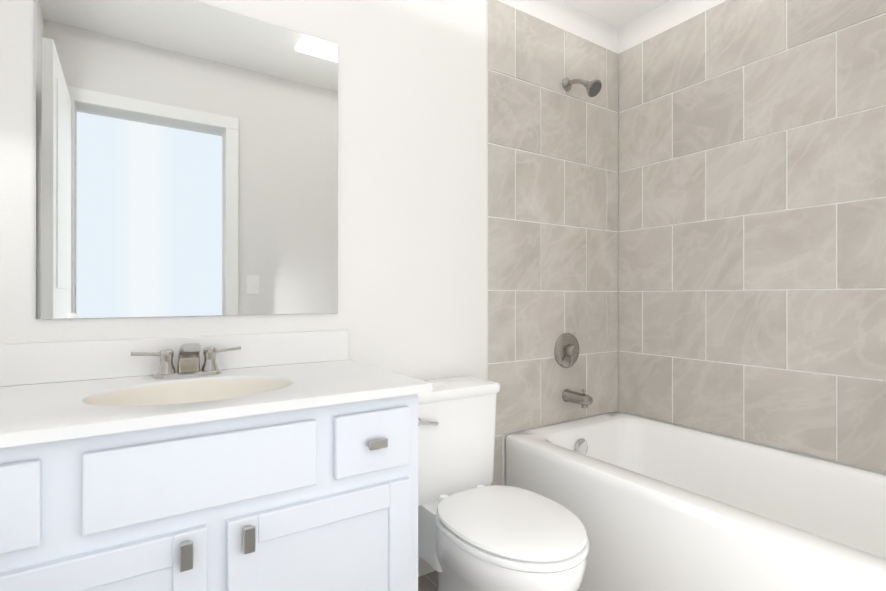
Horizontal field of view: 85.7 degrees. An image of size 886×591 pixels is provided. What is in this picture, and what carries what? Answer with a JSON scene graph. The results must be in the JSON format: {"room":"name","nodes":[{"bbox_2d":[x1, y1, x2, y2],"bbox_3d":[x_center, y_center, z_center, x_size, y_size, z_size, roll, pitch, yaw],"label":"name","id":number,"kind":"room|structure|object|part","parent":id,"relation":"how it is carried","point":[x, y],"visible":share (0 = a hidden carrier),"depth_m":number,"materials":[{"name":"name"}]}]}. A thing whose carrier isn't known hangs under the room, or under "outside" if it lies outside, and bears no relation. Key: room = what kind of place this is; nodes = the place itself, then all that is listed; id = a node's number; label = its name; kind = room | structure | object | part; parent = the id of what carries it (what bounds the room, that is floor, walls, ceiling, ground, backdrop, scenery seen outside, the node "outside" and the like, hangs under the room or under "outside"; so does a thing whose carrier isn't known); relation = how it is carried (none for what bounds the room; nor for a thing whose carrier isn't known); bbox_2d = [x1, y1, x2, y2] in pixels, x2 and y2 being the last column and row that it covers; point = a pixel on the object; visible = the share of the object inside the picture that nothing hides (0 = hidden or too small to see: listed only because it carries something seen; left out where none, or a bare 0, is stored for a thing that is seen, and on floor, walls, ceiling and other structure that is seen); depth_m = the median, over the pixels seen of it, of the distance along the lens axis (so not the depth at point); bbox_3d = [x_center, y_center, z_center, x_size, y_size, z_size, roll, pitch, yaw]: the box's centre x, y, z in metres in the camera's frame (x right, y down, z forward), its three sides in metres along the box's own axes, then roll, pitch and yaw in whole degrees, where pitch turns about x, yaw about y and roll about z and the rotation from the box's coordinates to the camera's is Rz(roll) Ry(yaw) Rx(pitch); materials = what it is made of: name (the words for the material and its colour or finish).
{"room":"bathroom","nodes":[
{"label":"bathroom","id":0,"kind":"room"},
{"bbox_2d":[0,0,617,485],"bbox_3d":[-0.153,-0.160,1.823,2.686,2.420,0.127,0,0,-33],"label":"wall","id":1,"kind":"structure","parent":0,"point":[186,157],"depth_m":1.46,"materials":[{"name":"white paint"}]},
{"bbox_2d":[487,0,617,435],"bbox_3d":[0.537,-0.325,2.207,0.852,1.824,0.006,0,0,-33],"label":"grout","id":2,"kind":"structure","parent":1,"relation":"attached to","point":[564,291],"depth_m":2.10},
{"bbox_2d":[488,0,617,435],"bbox_3d":[0.539,-0.325,2.205,0.846,1.818,0.007,0,0,-33],"label":"wall tile","id":3,"kind":"structure","parent":2,"relation":"attached to","point":[528,117],"depth_m":2.16,"materials":[{"name":"tile"}]},
{"bbox_2d":[554,333,578,367],"bbox_3d":[0.592,0.256,2.200,0.164,0.164,0.059,0,0,-33],"label":"shower valve","id":4,"kind":"object","parent":3,"relation":"attached to","point":[566,351],"visible":1,"depth_m":2.19,"materials":[{"name":"silver metal"}]},
{"bbox_2d":[562,389,592,408],"bbox_3d":[0.614,0.461,2.167,0.060,0.083,0.138,0,0,-33],"label":"tub spout","id":5,"kind":"object","parent":3,"relation":"attached to","point":[583,400],"visible":1,"depth_m":2.14,"materials":[{"name":"silver metal"}]},
{"bbox_2d":[562,78,601,96],"bbox_3d":[0.627,-0.946,2.149,0.076,0.137,0.185,0,0,-33],"label":"shower head","id":6,"kind":"object","parent":3,"relation":"attached to","point":[567,83],"visible":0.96,"depth_m":2.16},
{"bbox_2d":[589,82,600,95],"bbox_3d":[0.666,-0.903,2.089,0.062,0.049,0.041,0,0,-33],"label":"shower head","id":7,"kind":"object","parent":6,"relation":"attached to","point":[595,88],"visible":1,"depth_m":2.09},
{"bbox_2d":[418,571,436,590],"bbox_3d":[0.658,1.099,0.593,2.686,0.100,3.070,0,0,-33],"label":"floor","id":8,"kind":"structure","parent":0,"point":[427,582],"depth_m":1.75,"materials":[{"name":"tile"}]},
{"bbox_2d":[0,330,431,590],"bbox_3d":[-0.583,0.583,1.141,0.973,0.932,0.545,0,0,-33],"label":"bathroom vanity","id":9,"kind":"object","parent":8,"relation":"on","point":[287,461],"visible":1,"depth_m":1.00,"materials":[{"name":"paint"}]},
{"bbox_2d":[0,330,348,386],"bbox_3d":[-0.728,0.168,1.359,0.969,0.100,0.022,0,0,-33],"label":"backsplash","id":10,"kind":"structure","parent":9,"relation":"on","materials":[{"name":"stone"}]},
{"bbox_2d":[0,360,431,447],"bbox_3d":[-0.583,0.288,1.141,0.973,0.141,0.545,0,0,-33],"label":"countertop","id":11,"kind":"structure","parent":9,"relation":"on","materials":[{"name":"stone"}]},
{"bbox_2d":[131,343,240,378],"bbox_3d":[-0.675,0.171,1.273,0.265,0.093,0.112,0,0,-33],"label":"faucet","id":12,"kind":"object","parent":11,"relation":"on","point":[188,362],"depth_m":1.28,"materials":[{"name":"silver metal"}]},
{"bbox_2d":[418,555,435,576],"bbox_3d":[0.343,0.999,1.164,0.753,0.100,1.529,0,0,-33],"label":"baseboard","id":13,"kind":"structure","parent":8,"relation":"on","point":[424,567],"depth_m":1.79,"materials":[{"name":"paint"}]},
{"bbox_2d":[418,376,589,590],"bbox_3d":[0.127,0.682,1.492,0.436,0.736,0.731,0,0,-33],"label":"toilet","id":14,"kind":"object","parent":8,"relation":"on","point":[477,531],"visible":0.85,"depth_m":1.44,"materials":[{"name":"ceramic"}]},
{"bbox_3d":[-0.055,0.412,1.553,0.080,0.032,0.027,0,0,-33],"label":"handle","id":15,"kind":"part","parent":14,"relation":"part of","materials":[{"name":"silver metal"}]},
{"bbox_3d":[-0.016,0.522,1.709,0.416,0.336,0.194,0,0,-33],"label":"tank","id":16,"kind":"part","parent":14,"relation":"part of","materials":[{"name":"ceramic"}]},
{"bbox_3d":[-0.016,0.334,1.709,0.436,0.040,0.212,0,0,-33],"label":"tank lid","id":17,"kind":"part","parent":14,"relation":"part of","materials":[{"name":"ceramic"}]},
{"bbox_3d":[0.192,0.660,1.393,0.378,0.058,0.494,0,0,-33],"label":"seat","id":18,"kind":"part","parent":14,"relation":"part of","materials":[{"name":"plastic"}]},
{"bbox_2d":[506,412,885,590],"bbox_3d":[0.995,0.819,1.590,0.764,0.462,1.516,0,0,-33],"label":"bathtub","id":19,"kind":"object","parent":8,"relation":"on","point":[652,505],"visible":0.9,"depth_m":1.60,"materials":[{"name":"ceramic"}]},
{"bbox_2d":[490,435,502,485],"bbox_3d":[0.217,0.816,1.992,0.076,0.453,0.007,0,0,-33],"label":"wall tile strip","id":20,"kind":"object","parent":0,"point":[497,478],"visible":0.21,"depth_m":2.00,"materials":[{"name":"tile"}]},
{"bbox_2d":[560,0,669,28],"bbox_3d":[0.658,-1.421,0.597,2.686,0.100,3.070,0,0,-33],"label":"ceiling","id":21,"kind":"structure","parent":0,"point":[617,14],"depth_m":2.28,"materials":[{"name":"paint"}]},
{"bbox_2d":[618,0,885,474],"bbox_3d":[1.762,-0.161,1.252,0.120,2.420,2.950,0,0,-33],"label":"wall","id":22,"kind":"structure","parent":0,"point":[661,18],"depth_m":2.26,"materials":[{"name":"paint"}]},
{"bbox_2d":[619,0,885,472],"bbox_3d":[1.320,-0.326,1.806,0.006,1.824,1.521,0,0,-33],"label":"grout","id":23,"kind":"object","parent":22,"relation":"attached to","point":[786,209],"depth_m":1.89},
{"bbox_2d":[619,0,885,471],"bbox_3d":[1.318,-0.326,1.805,0.007,1.818,1.515,0,0,-33],"label":"wall tiles","id":24,"kind":"structure","parent":23,"relation":"attached to","point":[836,160],"depth_m":1.89,"materials":[{"name":"tile"}]}
]}

